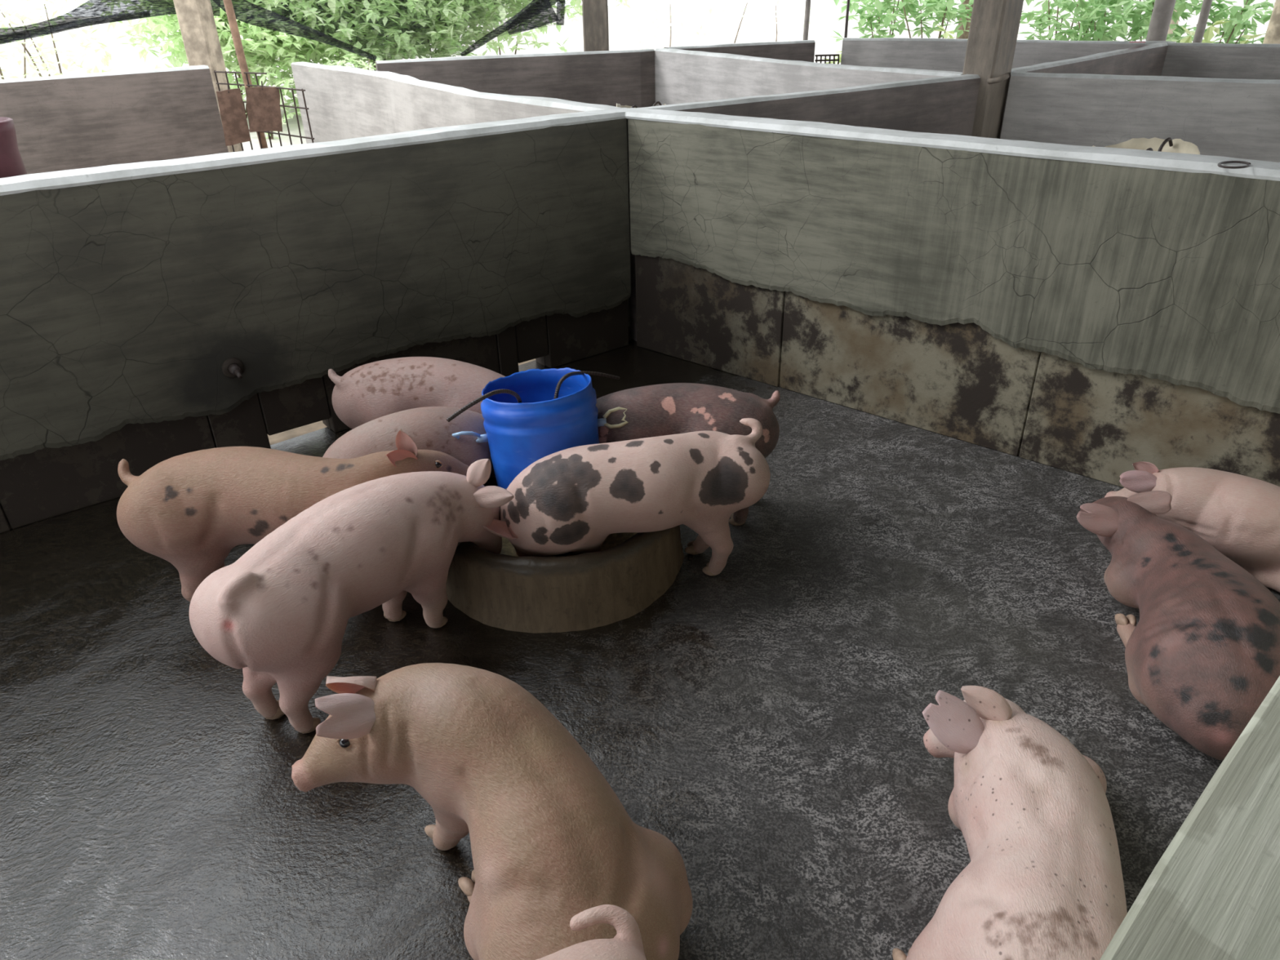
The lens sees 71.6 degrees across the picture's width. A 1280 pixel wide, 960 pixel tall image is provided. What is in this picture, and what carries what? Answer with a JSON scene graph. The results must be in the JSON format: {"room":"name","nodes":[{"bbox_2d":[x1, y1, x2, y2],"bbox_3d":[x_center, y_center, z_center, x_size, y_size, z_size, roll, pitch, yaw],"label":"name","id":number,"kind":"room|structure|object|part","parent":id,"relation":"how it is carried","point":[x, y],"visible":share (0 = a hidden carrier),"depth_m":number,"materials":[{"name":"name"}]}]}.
{"room":"pig pen","nodes":[
{"label":"pig pen","id":0,"kind":"room"},
{"bbox_2d":[0,65,228,173],"bbox_3d":[-5.331,-1.864,5.683,5.280,1.104,0.130,-25,37,-36],"label":"wall","id":1,"kind":"structure","parent":0,"point":[77,121],"depth_m":6.62,"materials":[{"name":"grey concrete"}]},
{"bbox_2d":[0,107,631,533],"bbox_3d":[-1.696,-0.537,3.167,4.300,1.109,0.168,-22,35,-33],"label":"wall","id":2,"kind":"structure","parent":0,"point":[126,290],"depth_m":3.29,"materials":[{"name":"concrete"}]},
{"bbox_2d":[221,357,244,378],"bbox_3d":[-1.496,-0.407,3.272,0.087,0.079,0.100,-1,29,0],"label":"nipple drinker","id":3,"kind":"object","parent":2,"relation":"attached to","point":[236,371],"visible":1,"depth_m":3.26,"materials":[{"name":"metal"}]},
{"bbox_2d":[290,62,619,143],"bbox_3d":[-1.466,-2.072,5.904,0.238,1.110,4.476,-20,35,-31],"label":"wall","id":4,"kind":"structure","parent":0,"point":[343,102],"depth_m":5.97,"materials":[{"name":"grey concrete"}]},
{"bbox_2d":[375,48,655,107],"bbox_3d":[-0.986,-3.100,7.731,2.393,1.104,0.175,-11,31,-18],"label":"wall","id":5,"kind":"structure","parent":0,"point":[624,77],"depth_m":7.56,"materials":[{"name":"grey concrete"}]},
{"bbox_2d":[0,0,1275,151],"bbox_3d":[4.774,-10.859,22.628,130.000,0.001,130.000,-1,29,0],"label":"sky","id":6,"kind":"structure","parent":0,"point":[824,14],"depth_m":33.64,"materials":[{"name":"white"}]},
{"bbox_2d":[0,0,75,79],"bbox_3d":[-7.982,-5.128,11.025,1.698,1.992,1.721,-1,29,0],"label":"shrub","id":7,"kind":"object","parent":6,"relation":"on","point":[6,21],"visible":0.45,"depth_m":11.06,"materials":[{"name":"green plant"}]},
{"bbox_3d":[-7.860,-5.097,11.003,0.218,1.757,0.667,9,31,17],"label":"stem","id":8,"kind":"part","parent":7,"relation":"part of","materials":[{"name":"brown plant"}]},
{"bbox_2d":[0,0,112,79],"bbox_3d":[-8.248,-5.897,12.306,1.672,2.013,1.742,-1,29,0],"label":"shrub","id":9,"kind":"object","parent":6,"relation":"on","point":[104,60],"visible":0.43,"depth_m":12.36,"materials":[{"name":"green plant"}]},
{"bbox_3d":[-8.375,-5.830,12.295,0.391,1.791,0.595,-1,29,0],"label":"stem","id":10,"kind":"part","parent":9,"relation":"part of","materials":[{"name":"brown plant"}]},
{"bbox_2d":[173,0,244,152],"bbox_3d":[-3.804,-3.882,7.650,0.229,2.750,0.216,3,29,7],"label":"concrete column","id":11,"kind":"structure","parent":6,"relation":"on","point":[196,20],"depth_m":7.61,"materials":[{"name":"beige concrete"}]},
{"bbox_2d":[0,0,219,44],"bbox_3d":[-4.698,-4.098,7.661,2.130,0.619,0.211,-16,32,-24],"label":"shade net","id":12,"kind":"object","parent":11,"relation":"hanging from","point":[92,12],"visible":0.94,"depth_m":7.68,"materials":[{"name":"black fabric"}]},
{"bbox_2d":[213,0,566,61],"bbox_3d":[-2.225,-4.351,8.185,3.210,0.890,0.290,-8,30,-11],"label":"shade net","id":13,"kind":"object","parent":11,"relation":"hanging from","point":[538,13],"visible":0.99,"depth_m":8.31,"materials":[{"name":"black fabric"}]},
{"bbox_2d":[75,0,413,123],"bbox_3d":[-5.493,-6.858,12.308,4.562,3.526,4.420,13,32,24],"label":"foliage","id":14,"kind":"object","parent":6,"relation":"on","point":[253,38],"visible":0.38,"depth_m":12.08,"materials":[{"name":"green plant"}]},
{"bbox_3d":[-5.684,-6.170,12.760,0.589,1.839,0.114,9,31,17],"label":"stem","id":15,"kind":"part","parent":14,"relation":"part of","materials":[{"name":"brown plant"}]},
{"bbox_2d":[126,0,426,103],"bbox_3d":[-5.402,-7.061,13.492,5.195,3.528,4.431,1,29,5],"label":"shrub","id":16,"kind":"object","parent":6,"relation":"on","point":[141,54],"visible":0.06,"depth_m":12.91,"materials":[{"name":"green plant"}]},
{"bbox_2d":[265,107,288,139],"bbox_3d":[-4.701,-4.570,11.338,0.533,0.521,0.390,25,39,38],"label":"weed","id":17,"kind":"object","parent":6,"relation":"on","point":[272,136],"visible":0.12,"depth_m":11.35,"materials":[{"name":"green plant"}]},
{"bbox_3d":[-4.728,-4.516,11.244,0.085,0.388,0.119,7,30,14],"label":"stem","id":18,"kind":"part","parent":17,"relation":"part of","materials":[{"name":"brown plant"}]},
{"bbox_2d":[293,53,380,110],"bbox_3d":[-3.866,-5.229,12.005,1.525,0.965,1.542,-1,29,0],"label":"shrub","id":19,"kind":"object","parent":6,"relation":"on","point":[336,62],"visible":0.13,"depth_m":11.91,"materials":[{"name":"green plant"}]},
{"bbox_2d":[231,0,526,71],"bbox_3d":[-4.066,-7.303,13.415,4.630,3.117,4.609,-1,29,0],"label":"foliage","id":20,"kind":"object","parent":6,"relation":"on","point":[424,24],"visible":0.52,"depth_m":12.84,"materials":[{"name":"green plant"}]},
{"bbox_2d":[319,0,561,65],"bbox_3d":[-3.569,-7.802,13.873,4.558,3.724,4.644,12,32,23],"label":"shrub","id":21,"kind":"object","parent":6,"relation":"on","point":[470,11],"visible":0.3,"depth_m":13.48,"materials":[{"name":"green plant"}]},
{"bbox_2d":[439,0,631,55],"bbox_3d":[-1.885,-8.274,14.543,5.482,3.632,4.426,15,33,26],"label":"shrub","id":22,"kind":"object","parent":6,"relation":"on","point":[578,7],"visible":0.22,"depth_m":14.51,"materials":[{"name":"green plant"}]},
{"bbox_3d":[-2.203,-7.665,14.934,1.356,2.199,0.140,25,38,38],"label":"stem","id":23,"kind":"part","parent":22,"relation":"part of","materials":[{"name":"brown plant"}]},
{"bbox_2d":[582,0,608,51],"bbox_3d":[-0.403,-4.431,7.715,0.225,3.420,0.205,-1,29,0],"label":"concrete column","id":24,"kind":"structure","parent":6,"relation":"on","point":[595,12],"depth_m":7.83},
{"bbox_2d":[626,0,710,48],"bbox_3d":[0.614,-9.499,18.792,1.686,1.533,1.594,18,35,31],"label":"shrub","id":25,"kind":"object","parent":6,"relation":"on","point":[649,7],"visible":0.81,"depth_m":18.68,"materials":[{"name":"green plant"}]},
{"bbox_3d":[0.650,-9.514,19.054,0.052,1.302,0.506,3,29,7],"label":"stem","id":26,"kind":"part","parent":25,"relation":"part of","materials":[{"name":"brown plant"}]},
{"bbox_2d":[684,0,767,44],"bbox_3d":[2.025,-10.432,20.406,1.895,1.556,1.809,11,32,21],"label":"shrub","id":27,"kind":"object","parent":6,"relation":"on","point":[737,6],"visible":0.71,"depth_m":20.22,"materials":[{"name":"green plant"}]},
{"bbox_3d":[2.260,-10.310,20.384,0.450,1.334,0.034,9,31,18],"label":"stem","id":28,"kind":"part","parent":27,"relation":"part of","materials":[{"name":"brown plant"}]},
{"bbox_2d":[741,0,815,41],"bbox_3d":[3.045,-9.930,19.360,1.635,1.644,1.607,-1,29,0],"label":"shrub","id":29,"kind":"object","parent":6,"relation":"on","point":[795,15],"visible":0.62,"depth_m":19.26,"materials":[{"name":"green plant"}]},
{"bbox_3d":[3.033,-9.916,19.805,0.052,1.186,0.593,1,29,4],"label":"stem","id":30,"kind":"part","parent":29,"relation":"part of","materials":[{"name":"brown plant"}]},
{"bbox_2d":[803,0,810,39],"bbox_3d":[1.716,-4.574,9.195,0.054,2.251,0.055,-1,29,0],"label":"post","id":31,"kind":"object","parent":6,"relation":"on","point":[807,8],"visible":0.27,"depth_m":9.10,"materials":[{"name":"grey metal"}]},
{"bbox_2d":[822,51,841,64],"bbox_3d":[2.705,-5.113,11.435,0.946,0.978,1.086,-1,29,0],"label":"fern","id":32,"kind":"object","parent":6,"relation":"on","point":[832,62],"visible":0.02,"depth_m":11.34,"materials":[{"name":"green plant"}]},
{"bbox_2d":[844,0,849,37],"bbox_3d":[2.227,-4.457,9.736,0.042,1.500,0.035,-1,29,0],"label":"post","id":33,"kind":"object","parent":6,"relation":"on","point":[848,1],"visible":0.23,"depth_m":9.47,"materials":[{"name":"metal"}]},
{"bbox_2d":[824,0,946,58],"bbox_3d":[3.438,-6.654,12.890,2.186,2.216,2.505,-1,29,0],"label":"plant","id":34,"kind":"object","parent":6,"relation":"on","point":[869,8],"visible":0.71,"depth_m":12.89,"materials":[{"name":"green plant"}]},
{"bbox_3d":[3.491,-6.393,13.088,0.295,1.566,0.654,-7,30,-11],"label":"stem","id":35,"kind":"part","parent":34,"relation":"part of","materials":[{"name":"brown plant"}]},
{"bbox_2d":[857,0,973,38],"bbox_3d":[3.986,-6.254,12.188,1.836,2.188,1.953,19,35,32],"label":"plant","id":36,"kind":"object","parent":6,"relation":"on","point":[948,14],"visible":0.6,"depth_m":12.11,"materials":[{"name":"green plant"}]},
{"bbox_3d":[3.940,-5.973,12.389,0.655,1.503,0.622,14,33,25],"label":"stem","id":37,"kind":"part","parent":36,"relation":"part of","materials":[{"name":"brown plant"}]},
{"bbox_2d":[933,23,968,39],"bbox_3d":[3.960,-4.992,11.003,1.430,1.142,1.371,-25,37,-36],"label":"fern","id":38,"kind":"object","parent":6,"relation":"on","point":[946,34],"visible":0.02,"depth_m":11.27,"materials":[{"name":"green plant"}]},
{"bbox_2d":[949,26,969,37],"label":"plant","id":39,"kind":"object","parent":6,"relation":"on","point":[959,33],"depth_m":12.97,"materials":[{"name":"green plant"}]},
{"bbox_2d":[955,0,973,39],"bbox_3d":[5.213,-7.865,13.403,1.839,3.759,1.805,-1,29,0],"label":"tree","id":40,"kind":"object","parent":6,"relation":"on","point":[965,35],"visible":0.05,"depth_m":13.90,"materials":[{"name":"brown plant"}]},
{"bbox_2d":[1023,0,1034,6],"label":"plant","id":41,"kind":"object","parent":6,"relation":"on","point":[1028,2],"depth_m":13.10,"materials":[{"name":"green plant"}]},
{"bbox_2d":[1033,0,1048,17],"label":"plant","id":42,"kind":"object","parent":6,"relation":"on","point":[1046,2],"depth_m":12.42,"materials":[{"name":"green plant"}]},
{"bbox_2d":[1057,5,1074,22],"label":"plant","id":43,"kind":"object","parent":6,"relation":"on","point":[1066,15],"depth_m":12.43,"materials":[{"name":"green plant"}]},
{"bbox_2d":[1017,0,1128,40],"bbox_3d":[5.630,-6.023,11.639,2.291,2.261,2.456,-9,30,-14],"label":"plant","id":44,"kind":"object","parent":6,"relation":"on","point":[1041,20],"visible":0.38,"depth_m":11.34,"materials":[{"name":"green plant"}]},
{"bbox_3d":[5.455,-5.797,11.866,0.619,1.653,0.811,-9,30,-13],"label":"stem","id":45,"kind":"part","parent":44,"relation":"part of","materials":[{"name":"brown plant"}]},
{"bbox_2d":[1082,0,1116,39],"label":"plant","id":46,"kind":"object","parent":6,"relation":"on","point":[1091,28],"depth_m":11.71,"materials":[{"name":"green plant"}]},
{"bbox_2d":[1026,0,1177,41],"bbox_3d":[5.808,-5.574,11.207,1.884,1.893,2.621,15,33,27],"label":"plant","id":47,"kind":"object","parent":6,"relation":"on","point":[1100,34],"visible":0.56,"depth_m":10.88,"materials":[{"name":"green plant"}]},
{"bbox_3d":[5.778,-5.306,11.390,0.814,1.247,0.316,-22,36,-33],"label":"stem","id":48,"kind":"part","parent":47,"relation":"part of","materials":[{"name":"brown plant"}]},
{"bbox_2d":[1120,0,1155,40],"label":"plant","id":49,"kind":"object","parent":6,"relation":"on","point":[1148,12],"depth_m":11.39,"materials":[{"name":"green plant"}]},
{"bbox_3d":[6.654,-5.753,11.812,0.590,1.581,0.820,15,33,26],"label":"stem","id":50,"kind":"part","parent":49,"relation":"part of","materials":[{"name":"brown plant"}]},
{"bbox_2d":[1146,0,1176,40],"bbox_3d":[4.508,-3.877,7.741,0.160,2.352,0.166,-1,29,0],"label":"post","id":51,"kind":"object","parent":6,"relation":"on","point":[1162,11],"visible":0.2,"depth_m":7.64,"materials":[{"name":"grey metal"}]},
{"bbox_2d":[1167,9,1179,39],"bbox_3d":[8.281,-7.808,13.185,1.842,3.761,1.807,-1,29,0],"label":"tree","id":52,"kind":"object","parent":6,"relation":"on","point":[1170,31],"visible":0.04,"depth_m":13.68,"materials":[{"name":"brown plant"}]},
{"bbox_2d":[1168,0,1200,42],"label":"plant","id":53,"kind":"object","parent":6,"relation":"on","point":[1180,8],"depth_m":11.14,"materials":[{"name":"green plant"}]},
{"bbox_2d":[1174,0,1203,37],"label":"plant","id":54,"kind":"object","parent":6,"relation":"on","point":[1197,9],"depth_m":11.46,"materials":[{"name":"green plant"}]},
{"bbox_2d":[1192,0,1212,42],"bbox_3d":[5.211,-3.979,8.358,0.185,1.901,0.194,-1,29,0],"label":"post","id":55,"kind":"object","parent":6,"relation":"on","point":[1206,4],"visible":0.23,"depth_m":8.19,"materials":[{"name":"grey wood"}]},
{"bbox_2d":[1171,18,1264,44],"bbox_3d":[6.158,-4.435,9.859,1.183,1.202,1.441,19,35,32],"label":"fern","id":56,"kind":"object","parent":6,"relation":"on","point":[1208,35],"visible":0.09,"depth_m":9.72,"materials":[{"name":"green plant"}]},
{"bbox_2d":[1230,24,1248,44],"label":"plant","id":57,"kind":"object","parent":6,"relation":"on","point":[1246,31],"depth_m":11.20,"materials":[{"name":"green plant"}]},
{"bbox_2d":[1204,0,1275,44],"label":"plant","id":58,"kind":"object","parent":6,"relation":"on","point":[1246,14],"depth_m":11.06,"materials":[{"name":"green plant"}]},
{"bbox_3d":[7.380,-5.402,11.353,0.424,1.391,0.528,-20,34,-30],"label":"stem","id":59,"kind":"part","parent":58,"relation":"part of","materials":[{"name":"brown plant"}]},
{"bbox_2d":[1243,0,1254,7],"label":"plant","id":60,"kind":"object","parent":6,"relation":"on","point":[1249,2],"depth_m":11.05,"materials":[{"name":"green plant"}]},
{"bbox_2d":[1246,8,1272,44],"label":"plant","id":61,"kind":"object","parent":6,"relation":"on","point":[1265,17],"depth_m":11.30,"materials":[{"name":"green plant"}]},
{"bbox_2d":[1262,0,1279,44],"bbox_3d":[7.044,-5.487,9.078,1.844,3.762,1.810,-1,29,0],"label":"tree","id":62,"kind":"object","parent":6,"relation":"on","point":[1272,36],"visible":0.06,"depth_m":9.54,"materials":[{"name":"beige plant"}]},
{"bbox_2d":[0,338,1279,959],"bbox_3d":[-0.160,-0.998,5.132,12.476,0.060,8.240,-21,35,-32],"label":"floor","id":63,"kind":"structure","parent":0,"point":[762,717],"depth_m":2.22,"materials":[{"name":"concrete"}]},
{"bbox_2d":[0,116,27,177],"bbox_3d":[-2.204,-0.645,3.241,0.236,1.244,0.236,-1,29,0],"label":"drum","id":64,"kind":"object","parent":63,"relation":"on","point":[11,164],"visible":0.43,"depth_m":2.97,"materials":[{"name":"red plastic"}]},
{"bbox_2d":[222,0,267,148],"bbox_3d":[-3.067,-3.263,6.823,0.153,2.452,0.059,-12,31,-18],"label":"pole","id":65,"kind":"object","parent":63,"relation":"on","point":[228,6],"visible":0.45,"depth_m":6.77,"materials":[{"name":"brown wood"}]},
{"bbox_2d":[213,70,314,151],"bbox_3d":[-2.925,-2.727,6.992,1.151,0.885,0.014,19,35,31],"label":"gate","id":66,"kind":"object","parent":65,"relation":"attached to","point":[215,71],"visible":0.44,"depth_m":6.81,"materials":[{"name":"brown metal"}]},
{"bbox_2d":[216,84,250,146],"bbox_3d":[-3.089,-2.766,6.726,0.191,0.433,0.028,-13,31,-20],"label":"board","id":67,"kind":"object","parent":66,"relation":"hanging from","point":[233,114],"visible":1,"depth_m":6.72,"materials":[{"name":"metal"}]},
{"bbox_2d":[244,80,282,132],"bbox_3d":[-2.856,-2.829,6.737,0.274,0.363,0.028,-12,31,-19],"label":"board","id":68,"kind":"object","parent":66,"relation":"hanging from","point":[264,110],"visible":1,"depth_m":6.73,"materials":[{"name":"metal"}]},
{"bbox_2d":[116,428,469,601],"bbox_3d":[-0.954,0.116,2.554,0.973,0.540,0.379,-1,29,0],"label":"pig","id":69,"kind":"object","parent":63,"relation":"on","point":[188,511],"visible":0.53,"depth_m":2.38},
{"bbox_2d":[189,458,514,733],"bbox_3d":[-0.686,0.267,2.303,0.341,0.512,0.884,21,36,34],"label":"pig","id":70,"kind":"object","parent":63,"relation":"on","point":[280,613],"visible":0.98,"depth_m":2.10},
{"bbox_2d":[322,406,495,478],"bbox_3d":[-0.689,-0.035,2.865,0.680,0.491,0.492,-14,32,-22],"label":"pig","id":71,"kind":"object","parent":63,"relation":"on","point":[428,427],"visible":0.22,"depth_m":2.63},
{"bbox_2d":[328,356,505,429],"bbox_3d":[-0.684,-0.224,3.192,0.848,0.502,0.457,-1,29,0],"label":"pig","id":72,"kind":"object","parent":63,"relation":"on","point":[366,393],"visible":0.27,"depth_m":2.96},
{"bbox_2d":[291,662,693,959],"bbox_3d":[-0.210,0.627,1.615,0.767,0.531,0.452,19,35,32],"label":"pig","id":73,"kind":"object","parent":63,"relation":"on","point":[552,841],"visible":0.99,"depth_m":1.54},
{"bbox_2d":[445,477,684,633],"bbox_3d":[-0.257,0.146,2.803,0.795,0.230,0.787,-1,29,0],"label":"trough","id":74,"kind":"object","parent":63,"relation":"on","point":[584,591],"visible":0.37,"depth_m":2.51,"materials":[{"name":"brown concrete"}]},
{"bbox_2d":[452,367,628,556],"bbox_3d":[-0.292,-0.045,2.767,0.420,0.555,0.380,15,33,27],"label":"drum","id":75,"kind":"object","parent":74,"relation":"in","point":[517,435],"visible":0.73,"depth_m":2.60,"materials":[{"name":"plastic"}]},
{"bbox_3d":[-0.475,-0.126,2.685,0.031,0.026,0.026,-8,30,-12],"label":"clip stem","id":76,"kind":"part","parent":75,"relation":"part of","materials":[{"name":"blue plastic"}]},
{"bbox_2d":[446,389,522,422],"bbox_3d":[-0.407,-0.183,2.428,0.046,0.144,0.295,17,34,29],"label":"rebar","id":77,"kind":"object","parent":75,"relation":"attached to","point":[516,395],"visible":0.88,"depth_m":2.35,"materials":[{"name":"metal"}]},
{"bbox_2d":[554,371,619,399],"bbox_3d":[-0.166,-0.310,2.763,0.028,0.143,0.404,12,32,23],"label":"rebar","id":78,"kind":"object","parent":75,"relation":"attached to","point":[563,378],"visible":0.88,"depth_m":2.69,"materials":[{"name":"metal"}]},
{"bbox_3d":[-0.119,-0.177,2.732,0.031,0.026,0.026,-5,29,-6],"label":"clip stem","id":79,"kind":"part","parent":75,"relation":"part of","materials":[{"name":"blue plastic"}]},
{"bbox_2d":[499,506,637,556],"bbox_3d":[-0.259,0.150,2.805,0.618,0.034,0.618,-1,29,0],"label":"feed","id":80,"kind":"object","parent":74,"relation":"in","point":[612,540],"visible":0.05,"depth_m":2.73,"materials":[{"name":"brown food"}]},
{"bbox_2d":[536,904,646,959],"bbox_3d":[-0.333,0.929,1.107,0.845,0.509,0.294,-15,32,-23],"label":"pig","id":81,"kind":"object","parent":63,"relation":"on","point":[627,944],"visible":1,"depth_m":1.23},
{"bbox_2d":[483,417,770,576],"bbox_3d":[-0.040,0.083,2.619,0.829,0.502,0.433,-1,29,0],"label":"pig","id":82,"kind":"object","parent":63,"relation":"on","point":[572,499],"visible":0.93,"depth_m":2.43},
{"bbox_2d":[616,101,666,107],"bbox_3d":[0.016,-1.891,5.674,0.309,0.965,0.309,-1,29,0],"label":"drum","id":83,"kind":"object","parent":63,"relation":"on","point":[657,102],"visible":0.08,"depth_m":5.49,"materials":[{"name":"plastic"}]},
{"bbox_3d":[0.105,-2.273,5.523,0.084,0.155,0.014,-15,32,-23],"label":"wire handle","id":84,"kind":"part","parent":83,"relation":"part of","materials":[{"name":"metal"}]},
{"bbox_2d":[595,382,780,525],"bbox_3d":[0.053,-0.098,2.947,0.791,0.491,0.423,-1,29,0],"label":"pig","id":85,"kind":"object","parent":63,"relation":"on","point":[673,408],"visible":0.3,"depth_m":2.74},
{"bbox_2d":[962,0,1023,138],"bbox_3d":[2.047,-3.018,4.931,0.192,3.581,0.270,24,38,37],"label":"concrete column","id":86,"kind":"structure","parent":63,"relation":"on","point":[994,24],"depth_m":5.14,"materials":[{"name":"concrete"}]},
{"bbox_2d":[986,72,1009,84],"bbox_3d":[2.053,-2.340,5.166,0.094,0.061,0.172,-11,31,-18],"label":"bar","id":87,"kind":"object","parent":86,"relation":"attached to","point":[994,80],"visible":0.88,"depth_m":5.10,"materials":[{"name":"metal"}]},
{"bbox_2d":[892,685,1127,959],"bbox_3d":[0.719,0.669,1.710,0.392,0.332,0.867,9,31,18],"label":"pig","id":88,"kind":"object","parent":63,"relation":"on","point":[1042,879],"visible":0.98,"depth_m":1.57},
{"bbox_2d":[1092,137,1199,154],"bbox_3d":[2.090,-0.967,3.911,0.443,0.995,0.443,-1,29,0],"label":"drum","id":89,"kind":"object","parent":63,"relation":"on","point":[1175,145],"visible":0.16,"depth_m":3.80,"materials":[{"name":"plastic"}]},
{"bbox_3d":[2.224,-1.374,3.774,0.084,0.155,0.014,-15,32,-23],"label":"wire handle","id":90,"kind":"part","parent":89,"relation":"part of","materials":[{"name":"metal"}]},
{"bbox_2d":[1076,490,1279,760],"bbox_3d":[1.417,0.298,2.351,0.391,0.328,1.063,3,29,7],"label":"pig","id":91,"kind":"object","parent":63,"relation":"on","point":[1202,652],"visible":0.91,"depth_m":2.07},
{"bbox_2d":[1104,461,1279,592],"bbox_3d":[1.817,0.141,2.659,0.749,0.287,0.318,11,31,21],"label":"pig","id":92,"kind":"object","parent":63,"relation":"on","point":[1238,515],"visible":0.8,"depth_m":2.61},
{"bbox_2d":[663,40,815,62],"bbox_3d":[0.948,-3.563,8.486,1.517,1.104,0.127,-12,31,-19],"label":"wall","id":93,"kind":"structure","parent":0,"point":[802,50],"depth_m":8.29,"materials":[{"name":"grey concrete"}]},
{"bbox_2d":[626,74,980,341],"bbox_3d":[0.975,-1.556,4.896,2.459,1.103,0.108,-19,34,-29],"label":"wall","id":94,"kind":"structure","parent":0,"point":[940,104],"depth_m":4.79,"materials":[{"name":"grey concrete"}]},
{"bbox_2d":[654,48,963,106],"bbox_3d":[1.023,-2.612,6.782,0.223,1.105,3.424,-17,33,-26],"label":"wall","id":95,"kind":"structure","parent":0,"point":[681,76],"depth_m":6.76,"materials":[{"name":"grey concrete"}]},
{"bbox_2d":[625,107,1279,487],"bbox_3d":[1.214,-0.689,3.331,3.400,1.109,0.168,22,37,35],"label":"wall","id":96,"kind":"structure","parent":0,"point":[1095,313],"depth_m":3.22,"materials":[{"name":"concrete"}]},
{"bbox_2d":[1217,160,1250,168],"bbox_3d":[1.720,-0.913,2.568,0.118,0.006,0.077,-20,34,-30],"label":"wire loop","id":97,"kind":"object","parent":96,"relation":"on","point":[1219,164],"visible":1,"depth_m":2.56,"materials":[{"name":"metal"}]},
{"bbox_2d":[840,37,1176,72],"bbox_3d":[3.240,-3.509,8.302,2.876,1.105,0.231,16,34,28],"label":"wall","id":98,"kind":"structure","parent":0,"point":[928,54],"depth_m":8.31,"materials":[{"name":"grey concrete"}]},
{"bbox_2d":[814,53,839,64],"bbox_3d":[1.839,-4.121,8.726,0.240,0.119,0.018,4,30,10],"label":"gate","id":99,"kind":"object","parent":98,"relation":"attached to","point":[832,55],"visible":0.72,"depth_m":8.71,"materials":[{"name":"black metal"}]},
{"bbox_2d":[999,42,1168,138],"bbox_3d":[3.247,-2.541,6.573,0.109,1.103,3.077,24,38,37],"label":"wall","id":100,"kind":"structure","parent":0,"point":[1148,60],"depth_m":6.53,"materials":[{"name":"grey concrete"}]},
{"bbox_2d":[1000,71,1279,162],"bbox_3d":[3.712,-1.528,4.743,3.475,1.104,0.115,15,33,27],"label":"wall","id":101,"kind":"structure","parent":0,"point":[1230,117],"depth_m":4.96,"materials":[{"name":"grey concrete"}]},
{"bbox_2d":[1099,675,1279,959],"bbox_3d":[0.841,0.544,1.145,4.600,1.102,0.164,-25,37,-36],"label":"wall","id":102,"kind":"structure","parent":0,"point":[1213,893],"depth_m":0.57,"materials":[{"name":"grey concrete"}]},
{"bbox_2d":[1160,42,1279,79],"bbox_3d":[5.460,-2.708,6.787,2.804,1.104,0.109,19,35,32],"label":"wall","id":103,"kind":"structure","parent":0,"point":[1192,60],"depth_m":7.06,"materials":[{"name":"grey concrete"}]}
]}

